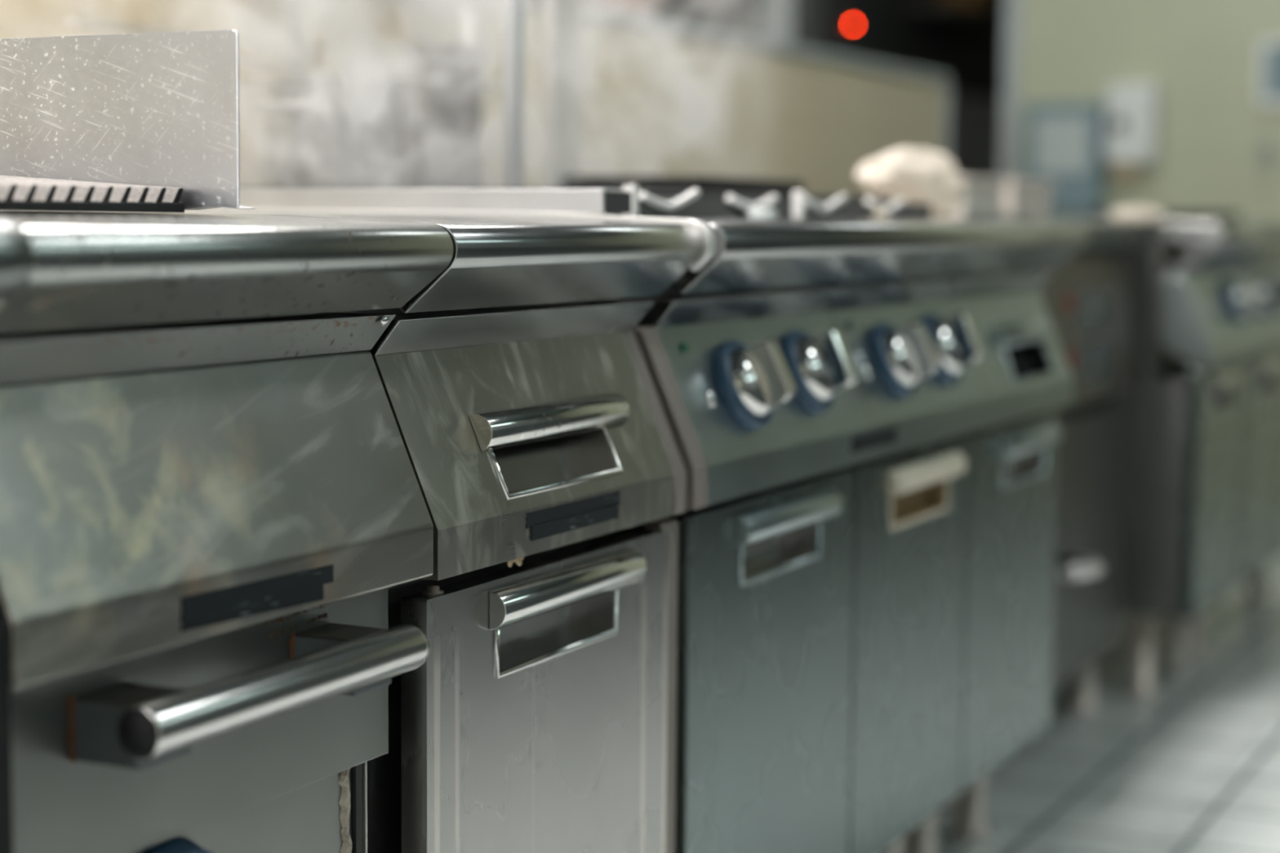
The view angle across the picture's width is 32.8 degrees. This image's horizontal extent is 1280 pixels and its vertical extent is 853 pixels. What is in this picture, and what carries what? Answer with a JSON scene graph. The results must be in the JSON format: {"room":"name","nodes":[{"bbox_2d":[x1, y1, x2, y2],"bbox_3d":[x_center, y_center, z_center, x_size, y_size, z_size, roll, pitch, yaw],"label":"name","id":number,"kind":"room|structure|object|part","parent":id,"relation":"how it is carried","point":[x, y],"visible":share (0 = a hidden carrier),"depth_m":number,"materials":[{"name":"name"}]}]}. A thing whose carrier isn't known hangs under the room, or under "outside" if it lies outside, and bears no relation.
{"room":"commercial kitchen","nodes":[
{"label":"commercial kitchen","id":0,"kind":"room"},
{"bbox_2d":[211,187,631,213],"bbox_3d":[-0.343,-0.213,2.041,0.724,0.021,0.052,3,6,26],"label":"box","id":1,"kind":"object","parent":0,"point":[609,201],"visible":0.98,"depth_m":1.93,"materials":[{"name":"metal"}]},
{"bbox_2d":[250,75,421,186],"bbox_3d":[-0.353,-0.338,2.554,0.180,0.136,0.250,3,6,26],"label":"stock pot","id":2,"kind":"object","parent":1,"relation":"on","point":[321,131],"visible":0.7,"depth_m":2.48,"materials":[{"name":"metal"}]},
{"bbox_3d":[-0.400,-0.364,2.457,0.090,0.010,0.041,3,6,26],"label":"handle","id":3,"kind":"part","parent":2,"relation":"part of","materials":[{"name":"metal"}]},
{"bbox_3d":[-0.307,-0.381,2.644,0.090,0.010,0.041,3,6,26],"label":"handle","id":4,"kind":"part","parent":2,"relation":"part of","materials":[{"name":"metal"}]},
{"bbox_2d":[387,43,502,186],"bbox_3d":[-0.254,-0.396,2.841,0.104,0.199,0.174,3,6,26],"label":"stock pot","id":5,"kind":"object","parent":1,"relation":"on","point":[449,86],"visible":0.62,"depth_m":2.80,"materials":[{"name":"metal"}]},
{"bbox_3d":[-0.283,-0.443,2.776,0.090,0.010,0.041,3,6,26],"label":"handle","id":6,"kind":"part","parent":5,"relation":"part of","materials":[{"name":"metal"}]},
{"bbox_3d":[-0.224,-0.454,2.895,0.090,0.010,0.041,3,6,26],"label":"handle","id":7,"kind":"part","parent":5,"relation":"part of","materials":[{"name":"metal"}]},
{"bbox_2d":[0,0,944,195],"bbox_3d":[-0.816,0.014,2.447,0.120,1.185,6.840,3,6,26],"label":"wall partition","id":8,"kind":"structure","parent":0,"point":[654,103],"depth_m":3.85,"materials":[{"name":"beige paint"}]},
{"bbox_2d":[526,0,949,82],"bbox_3d":[-0.809,-0.586,2.393,0.136,0.020,6.850,3,6,26],"label":"trim","id":9,"kind":"structure","parent":8,"relation":"on","point":[587,11],"depth_m":4.28,"materials":[{"name":"silver metal"}]},
{"bbox_2d":[581,0,586,4],"bbox_3d":[-0.145,-0.768,3.722,0.110,0.095,0.110,3,6,26],"label":"tin","id":10,"kind":"object","parent":9,"relation":"on","point":[583,2],"visible":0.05,"depth_m":3.70,"materials":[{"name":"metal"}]},
{"bbox_2d":[586,0,661,17],"bbox_3d":[-0.034,-0.779,3.946,0.180,0.075,0.180,3,6,26],"label":"bowl","id":11,"kind":"object","parent":9,"relation":"on","point":[642,7],"visible":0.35,"depth_m":3.90,"materials":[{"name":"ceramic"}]},
{"bbox_2d":[942,80,950,157],"bbox_3d":[0.707,-0.274,5.508,0.136,1.190,0.022,3,6,26],"label":"trim","id":12,"kind":"structure","parent":8,"relation":"attached to","point":[947,85],"depth_m":5.42,"materials":[{"name":"silver metal"}]},
{"bbox_2d":[904,554,1279,852],"bbox_3d":[0.829,0.518,3.783,5.400,0.050,10.600,3,6,26],"label":"floor","id":13,"kind":"structure","parent":0,"point":[1194,767],"depth_m":3.41,"materials":[{"name":"tile"}]},
{"bbox_2d":[0,29,453,852],"bbox_3d":[-0.603,0.221,1.471,0.883,0.967,0.440,3,6,26],"label":"oven range","id":14,"kind":"object","parent":13,"relation":"on","point":[212,503],"depth_m":1.30,"materials":[{"name":"metal"}]},
{"bbox_3d":[-0.691,0.217,1.286,0.848,0.698,0.034,3,6,26],"label":"joining strip","id":15,"kind":"part","parent":14,"relation":"part of","materials":[{"name":"silver metal"}]},
{"bbox_3d":[-0.535,-0.157,1.385,0.404,0.038,0.264,3,6,26],"label":"grill grate","id":16,"kind":"part","parent":14,"relation":"part of","materials":[{"name":"black metal"}]},
{"bbox_3d":[-0.505,-0.212,1.533,0.561,0.116,0.022,3,6,26],"label":"splash guard","id":17,"kind":"part","parent":14,"relation":"part of","materials":[{"name":"silver metal"}]},
{"bbox_3d":[-0.273,0.276,1.296,0.031,0.060,0.060,3,6,26],"label":"control knob","id":18,"kind":"part","parent":14,"relation":"part of","materials":[{"name":"blue plastic"}]},
{"bbox_3d":[-0.271,0.180,1.320,0.025,0.122,0.397,3,6,26],"label":"oven door","id":19,"kind":"part","parent":14,"relation":"part of","materials":[{"name":"metal"}]},
{"bbox_3d":[-0.269,0.041,1.307,0.089,0.152,0.406,3,6,26],"label":"control panel","id":20,"kind":"part","parent":14,"relation":"part of","materials":[{"name":"metal"}]},
{"bbox_2d":[0,211,453,333],"bbox_3d":[-0.601,-0.114,1.458,0.865,0.063,0.406,3,6,26],"label":"countertop","id":21,"kind":"structure","parent":14,"relation":"on","point":[91,269],"depth_m":1.25,"materials":[{"name":"metal"}]},
{"bbox_3d":[-0.287,0.401,1.335,0.016,0.329,0.371,3,6,26],"label":"panel","id":22,"kind":"part","parent":14,"relation":"part of","materials":[{"name":"metal"}]},
{"bbox_2d":[66,0,581,187],"bbox_3d":[-0.228,-0.216,2.722,0.510,1.600,0.891,3,6,26],"label":"rack","id":23,"kind":"object","parent":13,"relation":"on","point":[562,18],"visible":0.38,"depth_m":2.71,"materials":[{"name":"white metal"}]},
{"bbox_3d":[-0.521,-0.469,2.625,0.007,0.007,0.500,3,6,26],"label":"rail","id":24,"kind":"part","parent":23,"relation":"part of","materials":[{"name":"metal"}]},
{"bbox_3d":[-0.522,-0.415,2.631,0.007,0.008,0.500,3,6,26],"label":"rail","id":25,"kind":"part","parent":23,"relation":"part of","materials":[{"name":"metal"}]},
{"bbox_3d":[-0.521,-0.445,2.628,0.007,0.008,0.500,3,6,26],"label":"rail","id":26,"kind":"part","parent":23,"relation":"part of","materials":[{"name":"metal"}]},
{"bbox_3d":[-0.447,-0.228,2.829,0.022,1.600,0.022,3,6,26],"label":"post","id":27,"kind":"part","parent":23,"relation":"part of","materials":[{"name":"metal"}]},
{"bbox_2d":[361,0,535,10],"bbox_3d":[-0.393,-0.559,2.699,0.180,0.015,0.760,3,6,26],"label":"shelf","id":28,"kind":"object","parent":23,"relation":"attached to","point":[423,5],"depth_m":2.98,"materials":[{"name":"metal"}]},
{"bbox_3d":[-0.254,-0.265,3.217,0.022,1.600,0.022,3,6,26],"label":"post","id":29,"kind":"part","parent":23,"relation":"part of","materials":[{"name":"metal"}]},
{"bbox_3d":[-0.134,-0.612,2.313,0.021,0.732,0.021,3,6,26],"label":"post","id":30,"kind":"part","parent":23,"relation":"part of","materials":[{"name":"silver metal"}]},
{"bbox_3d":[-0.095,-0.650,2.708,0.015,0.732,0.074,3,6,26],"label":"panel","id":31,"kind":"part","parent":23,"relation":"part of","materials":[{"name":"metal"}]},
{"bbox_2d":[48,208,715,852],"bbox_3d":[-0.414,0.240,1.875,0.868,0.853,0.437,3,6,26],"label":"base cabinet","id":32,"kind":"object","parent":13,"relation":"on","point":[533,427],"depth_m":1.64,"materials":[{"name":"metal"}]},
{"bbox_2d":[48,211,703,313],"bbox_3d":[-0.422,-0.146,1.819,0.865,0.067,0.395,3,6,26],"label":"countertop","id":33,"kind":"structure","parent":32,"relation":"on","point":[497,260],"depth_m":1.61,"materials":[{"name":"metal"}]},
{"bbox_3d":[-0.316,0.144,2.039,0.848,0.693,0.040,3,6,26],"label":"joining strip","id":34,"kind":"part","parent":32,"relation":"part of","materials":[{"name":"silver metal"}]},
{"bbox_3d":[-0.089,0.011,1.669,0.089,0.152,0.395,3,6,26],"label":"control panel","id":35,"kind":"part","parent":32,"relation":"part of","materials":[{"name":"metal"}]},
{"bbox_3d":[-0.072,0.315,1.696,0.021,0.424,0.386,3,6,26],"label":"door","id":36,"kind":"part","parent":32,"relation":"part of","materials":[{"name":"metal"}]},
{"bbox_3d":[-0.065,0.021,1.651,0.025,0.049,0.185,3,6,26],"label":"handle frame","id":37,"kind":"part","parent":32,"relation":"part of","materials":[{"name":"silver metal"}]},
{"bbox_3d":[-0.062,0.151,1.674,0.005,0.052,0.196,3,6,26],"label":"handle frame","id":38,"kind":"part","parent":32,"relation":"part of","materials":[{"name":"silver metal"}]},
{"bbox_2d":[758,0,793,44],"bbox_3d":[0.396,-1.116,6.345,0.100,2.700,0.100,3,6,26],"label":"pipe","id":39,"kind":"object","parent":13,"relation":"on","point":[775,16],"visible":0.07,"depth_m":6.30,"materials":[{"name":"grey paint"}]},
{"bbox_2d":[648,0,1004,178],"bbox_3d":[0.850,-1.036,8.139,1.000,2.200,2.450,3,6,26],"label":"tall cabinet","id":40,"kind":"object","parent":13,"relation":"on","point":[964,44],"visible":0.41,"depth_m":7.66,"materials":[{"name":"black metal"}]},
{"bbox_2d":[938,0,995,15],"bbox_3d":[1.189,-1.561,7.904,0.158,0.145,0.180,3,6,26],"label":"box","id":41,"kind":"object","parent":40,"relation":"on","point":[988,6],"visible":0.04,"depth_m":7.83,"materials":[{"name":"black"}]},
{"bbox_2d":[577,196,1088,852],"bbox_3d":[-0.054,0.163,2.584,0.879,0.874,1.212,3,6,26],"label":"gas range","id":42,"kind":"object","parent":13,"relation":"on","point":[855,404],"visible":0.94,"depth_m":2.27,"materials":[{"name":"metal"}]},
{"bbox_2d":[240,185,777,216],"bbox_3d":[-0.138,-0.232,2.244,0.490,0.028,0.390,3,6,26],"label":"support","id":43,"kind":"object","parent":42,"relation":"on","point":[647,196],"visible":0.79,"depth_m":2.10,"materials":[{"name":"metal"}]},
{"bbox_3d":[-0.154,-0.243,2.255,0.450,0.008,0.381,3,6,26],"label":"frame","id":44,"kind":"part","parent":43,"relation":"part of","materials":[{"name":"silver metal"}]},
{"bbox_3d":[-0.008,-0.205,1.969,0.012,0.028,0.010,3,6,26],"label":"post","id":45,"kind":"part","parent":43,"relation":"part of","materials":[{"name":"silver metal"}]},
{"bbox_2d":[563,176,804,193],"bbox_3d":[0.062,-0.303,2.790,0.183,0.029,0.348,3,6,26],"label":"grate","id":46,"kind":"object","parent":42,"relation":"on","point":[671,183],"visible":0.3,"depth_m":2.65,"materials":[{"name":"metal"}]},
{"bbox_3d":[0.102,-0.040,1.974,0.041,0.065,0.067,3,6,26],"label":"control knob","id":47,"kind":"part","parent":42,"relation":"part of","materials":[{"name":"silver metal"}]},
{"bbox_3d":[0.121,0.276,2.091,0.021,0.432,0.406,3,6,26],"label":"door","id":48,"kind":"part","parent":42,"relation":"part of","materials":[{"name":"metal"}]},
{"bbox_3d":[0.135,0.113,2.076,0.005,0.052,0.198,3,6,26],"label":"handle frame","id":49,"kind":"part","parent":42,"relation":"part of","materials":[{"name":"metal"}]},
{"bbox_3d":[0.172,-0.055,2.116,0.041,0.065,0.067,3,6,26],"label":"control knob","id":50,"kind":"part","parent":42,"relation":"part of","materials":[{"name":"silver metal"}]},
{"bbox_2d":[761,191,905,217],"bbox_3d":[0.040,-0.266,2.601,0.490,0.028,0.390,3,6,26],"label":"support","id":51,"kind":"object","parent":42,"relation":"on","point":[799,199],"visible":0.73,"depth_m":2.45,"materials":[{"name":"silver metal"}]},
{"bbox_3d":[0.170,-0.238,2.327,0.012,0.028,0.010,3,6,26],"label":"post","id":52,"kind":"part","parent":51,"relation":"part of","materials":[{"name":"silver metal"}]},
{"bbox_3d":[0.024,-0.276,2.613,0.450,0.008,0.381,3,6,26],"label":"frame","id":53,"kind":"part","parent":51,"relation":"part of","materials":[{"name":"silver metal"}]},
{"bbox_3d":[0.281,-0.059,2.413,0.089,0.152,1.184,3,6,26],"label":"control panel","id":54,"kind":"part","parent":42,"relation":"part of","materials":[{"name":"metal"}]},
{"bbox_2d":[657,217,1088,294],"bbox_3d":[-0.052,-0.215,2.563,0.865,0.067,1.184,3,6,26],"label":"countertop","id":55,"kind":"structure","parent":42,"relation":"on","point":[749,253],"depth_m":2.20,"materials":[{"name":"metal"}]},
{"bbox_2d":[872,210,888,217],"bbox_3d":[0.285,-0.250,2.564,0.015,0.008,0.042,3,6,26],"label":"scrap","id":56,"kind":"object","parent":42,"relation":"on","point":[880,214],"visible":1,"depth_m":2.55,"materials":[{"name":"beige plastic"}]},
{"bbox_3d":[0.306,0.515,2.687,0.052,0.160,0.052,3,6,26],"label":"leg","id":57,"kind":"part","parent":42,"relation":"part of","materials":[{"name":"metal"}]},
{"bbox_3d":[0.281,-0.073,2.334,0.041,0.065,0.067,3,6,26],"label":"control knob","id":58,"kind":"part","parent":42,"relation":"part of","materials":[{"name":"silver metal"}]},
{"bbox_3d":[0.296,0.243,2.442,0.021,0.432,0.373,3,6,26],"label":"door","id":59,"kind":"part","parent":42,"relation":"part of","materials":[{"name":"metal"}]},
{"bbox_2d":[853,146,964,217],"bbox_3d":[0.361,-0.325,2.892,0.096,0.093,0.355,3,6,26],"label":"cloth","id":60,"kind":"object","parent":42,"relation":"on","point":[914,175],"visible":0.79,"depth_m":2.82,"materials":[{"name":"white fabric"}]},
{"bbox_3d":[0.313,0.079,2.434,0.005,0.052,0.198,3,6,26],"label":"handle frame","id":61,"kind":"part","parent":42,"relation":"part of","materials":[{"name":"beige plastic"}]},
{"bbox_3d":[0.364,0.504,2.803,0.052,0.160,0.052,3,6,26],"label":"leg","id":62,"kind":"part","parent":42,"relation":"part of","materials":[{"name":"metal"}]},
{"bbox_3d":[0.351,-0.090,2.478,0.041,0.065,0.067,3,6,26],"label":"control knob","id":63,"kind":"part","parent":42,"relation":"part of","materials":[{"name":"silver metal"}]},
{"bbox_3d":[0.459,0.486,2.994,0.052,0.160,0.052,3,6,26],"label":"leg","id":64,"kind":"part","parent":42,"relation":"part of","materials":[{"name":"metal"}]},
{"bbox_3d":[0.469,0.211,2.788,0.021,0.432,0.392,3,6,26],"label":"door","id":65,"kind":"part","parent":42,"relation":"part of","materials":[{"name":"metal"}]},
{"bbox_3d":[0.495,0.045,2.800,0.005,0.052,0.198,3,6,26],"label":"handle frame","id":66,"kind":"part","parent":42,"relation":"part of","materials":[{"name":"metal"}]},
{"bbox_3d":[0.495,-0.089,2.780,0.028,0.057,0.181,3,6,26],"label":"handle frame","id":67,"kind":"part","parent":42,"relation":"part of","materials":[{"name":"metal"}]},
{"bbox_2d":[938,220,1146,813],"bbox_3d":[0.394,0.089,3.531,0.799,0.846,0.876,3,6,26],"label":"base cabinet","id":68,"kind":"object","parent":13,"relation":"on","point":[1088,300],"visible":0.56,"depth_m":3.50,"materials":[{"name":"grey metal"}]},
{"bbox_3d":[0.456,0.493,3.137,0.052,0.118,0.052,3,6,26],"label":"leg","id":69,"kind":"part","parent":68,"relation":"part of","materials":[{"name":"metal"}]},
{"bbox_2d":[936,176,1007,219],"bbox_3d":[0.513,-0.384,3.662,0.150,0.070,0.227,3,6,26],"label":"plastic tub","id":70,"kind":"object","parent":68,"relation":"on","point":[982,197],"visible":0.44,"depth_m":3.61,"materials":[{"name":"white plastic"}]},
{"bbox_3d":[0.513,-0.414,3.659,0.150,0.010,0.227,3,6,26],"label":"lid","id":71,"kind":"part","parent":70,"relation":"part of","materials":[{"name":"white plastic"}]},
{"bbox_3d":[0.700,-0.150,3.429,0.025,0.234,0.566,3,6,26],"label":"control panel","id":72,"kind":"part","parent":68,"relation":"part of","materials":[{"name":"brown metal"}]},
{"bbox_3d":[0.657,0.208,3.246,0.074,0.045,0.305,1,6,8],"label":"lever","id":73,"kind":"part","parent":68,"relation":"part of","materials":[{"name":"metal"}]},
{"bbox_2d":[1017,220,1146,247],"bbox_3d":[0.359,-0.314,3.511,0.715,0.041,0.876,3,6,26],"label":"countertop","id":74,"kind":"structure","parent":68,"relation":"on","point":[1100,233],"depth_m":3.54,"materials":[{"name":"metal"}]},
{"bbox_3d":[0.767,0.435,3.761,0.052,0.118,0.052,3,6,26],"label":"leg","id":75,"kind":"part","parent":68,"relation":"part of","materials":[{"name":"metal"}]},
{"bbox_3d":[0.707,0.186,3.486,0.018,0.415,0.496,3,6,26],"label":"door","id":76,"kind":"part","parent":68,"relation":"part of","materials":[{"name":"grey metal"}]},
{"bbox_2d":[1107,206,1166,220],"bbox_3d":[0.843,-0.360,3.682,0.093,0.024,0.154,3,6,26],"label":"cloth","id":77,"kind":"object","parent":68,"relation":"on","point":[1135,213],"visible":1,"depth_m":3.63,"materials":[{"name":"beige fabric"}]},
{"bbox_2d":[1000,218,1269,700],"bbox_3d":[0.698,0.034,4.101,0.876,0.849,0.408,3,6,26],"label":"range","id":78,"kind":"object","parent":13,"relation":"on","point":[1192,322],"visible":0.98,"depth_m":3.79,"materials":[{"name":"metal"}]},
{"bbox_2d":[997,179,1055,220],"bbox_3d":[0.642,-0.408,3.921,0.150,0.070,0.255,3,6,26],"label":"plastic tub","id":79,"kind":"object","parent":78,"relation":"on","point":[1021,199],"visible":0.46,"depth_m":3.85,"materials":[{"name":"white plastic"}]},
{"bbox_3d":[0.642,-0.438,3.918,0.150,0.010,0.255,3,6,26],"label":"lid","id":80,"kind":"part","parent":79,"relation":"part of","materials":[{"name":"white plastic"}]},
{"bbox_2d":[1000,218,1269,259],"bbox_3d":[0.696,-0.355,4.066,0.865,0.067,0.408,3,6,26],"label":"countertop","id":81,"kind":"structure","parent":78,"relation":"on","point":[1203,239],"depth_m":3.74,"materials":[{"name":"metal"}]},
{"bbox_3d":[0.897,0.404,3.875,0.052,0.160,0.052,3,6,26],"label":"leg","id":82,"kind":"part","parent":78,"relation":"part of","materials":[{"name":"metal"}]},
{"bbox_3d":[1.016,0.382,4.114,0.052,0.160,0.052,3,6,26],"label":"leg","id":83,"kind":"part","parent":78,"relation":"part of","materials":[{"name":"metal"}]},
{"bbox_3d":[1.028,-0.199,3.915,0.089,0.152,0.408,3,6,26],"label":"control panel","id":84,"kind":"part","parent":78,"relation":"part of","materials":[{"name":"metal"}]},
{"bbox_3d":[1.040,0.104,3.937,0.021,0.432,0.400,3,6,26],"label":"door","id":85,"kind":"part","parent":78,"relation":"part of","materials":[{"name":"metal"}]},
{"bbox_3d":[1.046,-0.058,3.906,0.005,0.052,0.186,3,6,26],"label":"handle frame","id":86,"kind":"part","parent":78,"relation":"part of","materials":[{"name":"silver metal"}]},
{"bbox_3d":[1.099,-0.232,3.982,0.041,0.065,0.067,3,6,26],"label":"control knob","id":87,"kind":"part","parent":78,"relation":"part of","materials":[{"name":"silver metal"}]},
{"bbox_2d":[1094,218,1279,658],"bbox_3d":[0.970,-0.017,4.647,0.876,0.849,0.804,3,6,26],"label":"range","id":88,"kind":"object","parent":13,"relation":"on","point":[1260,518],"visible":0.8,"depth_m":4.25,"materials":[{"name":"metal"}]},
{"bbox_2d":[1093,210,1240,220],"bbox_3d":[1.103,-0.440,4.538,0.230,0.017,0.350,3,6,26],"label":"tray","id":89,"kind":"object","parent":88,"relation":"on","point":[1100,215],"visible":0.69,"depth_m":4.37,"materials":[{"name":"metal"}]},
{"bbox_2d":[1094,218,1279,256],"bbox_3d":[0.968,-0.406,4.612,0.865,0.067,0.804,3,6,26],"label":"countertop","id":90,"kind":"structure","parent":88,"relation":"on","point":[1270,246],"depth_m":4.17,"materials":[{"name":"metal"}]},
{"bbox_3d":[1.081,0.369,4.244,0.052,0.160,0.052,3,6,26],"label":"leg","id":91,"kind":"part","parent":88,"relation":"part of","materials":[{"name":"metal"}]},
{"bbox_3d":[1.300,-0.250,4.461,0.089,0.152,0.804,3,6,26],"label":"control panel","id":92,"kind":"part","parent":88,"relation":"part of","materials":[{"name":"metal"}]},
{"bbox_3d":[1.376,0.314,4.837,0.052,0.160,0.052,3,6,26],"label":"leg","id":93,"kind":"part","parent":88,"relation":"part of","materials":[{"name":"metal"}]},
{"bbox_3d":[1.223,0.070,4.304,0.021,0.432,0.394,3,6,26],"label":"door","id":94,"kind":"part","parent":88,"relation":"part of","materials":[{"name":"metal"}]},
{"bbox_3d":[1.192,-0.250,4.170,0.041,0.065,0.067,3,6,26],"label":"control knob","id":95,"kind":"part","parent":88,"relation":"part of","materials":[{"name":"silver metal"}]},
{"bbox_3d":[1.229,-0.093,4.276,0.005,0.052,0.186,3,6,26],"label":"handle frame","id":96,"kind":"part","parent":88,"relation":"part of","materials":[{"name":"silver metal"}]},
{"bbox_3d":[1.272,-0.265,4.330,0.041,0.065,0.067,3,6,26],"label":"control knob","id":97,"kind":"part","parent":88,"relation":"part of","materials":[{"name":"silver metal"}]},
{"bbox_3d":[1.401,0.036,4.663,0.021,0.432,0.394,3,6,26],"label":"door","id":98,"kind":"part","parent":88,"relation":"part of","materials":[{"name":"metal"}]},
{"bbox_2d":[1017,0,1279,221],"bbox_3d":[2.842,-1.048,5.841,3.765,2.700,0.120,3,6,26],"label":"wall","id":99,"kind":"structure","parent":0,"point":[1202,55],"depth_m":6.41,"materials":[{"name":"green paint"}]},
{"bbox_2d":[1000,0,1021,179],"bbox_3d":[1.158,-1.142,6.667,0.050,2.700,0.145,3,6,26],"label":"trim","id":100,"kind":"structure","parent":99,"relation":"attached to","point":[1012,8],"depth_m":6.61,"materials":[{"name":"silver metal"}]},
{"bbox_2d":[1022,102,1108,215],"bbox_3d":[1.274,-0.799,6.507,0.234,0.330,0.124,3,6,26],"label":"dispenser","id":101,"kind":"object","parent":99,"relation":"attached to","point":[1064,144],"visible":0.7,"depth_m":6.45,"materials":[{"name":"blue plastic"}]},
{"bbox_2d":[1104,83,1160,177],"bbox_3d":[1.455,-0.874,6.421,0.145,0.270,0.103,3,6,26],"label":"soap dispenser","id":102,"kind":"object","parent":99,"relation":"attached to","point":[1132,123],"visible":1,"depth_m":6.38,"materials":[{"name":"white plastic"}]},
{"bbox_2d":[1111,117,1126,132],"bbox_3d":[1.408,-0.886,6.388,0.044,0.044,0.003,3,6,26],"label":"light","id":103,"kind":"object","parent":102,"relation":"attached to","point":[1118,124],"depth_m":6.39,"materials":[{"name":"white plastic"}]},
{"bbox_2d":[1253,140,1277,168],"bbox_3d":[1.814,-0.788,6.293,0.068,0.081,0.028,3,6,26],"label":"wall hook","id":104,"kind":"object","parent":99,"relation":"attached to","point":[1266,144],"visible":1,"depth_m":6.28,"materials":[{"name":"grey paint"}]},
{"bbox_2d":[1255,38,1279,105],"bbox_3d":[1.865,-1.020,6.250,0.177,0.190,0.020,3,6,26],"label":"notice","id":105,"kind":"object","parent":99,"relation":"attached to","point":[1268,93],"visible":1,"depth_m":6.27,"materials":[{"name":"white paper"}]}
]}

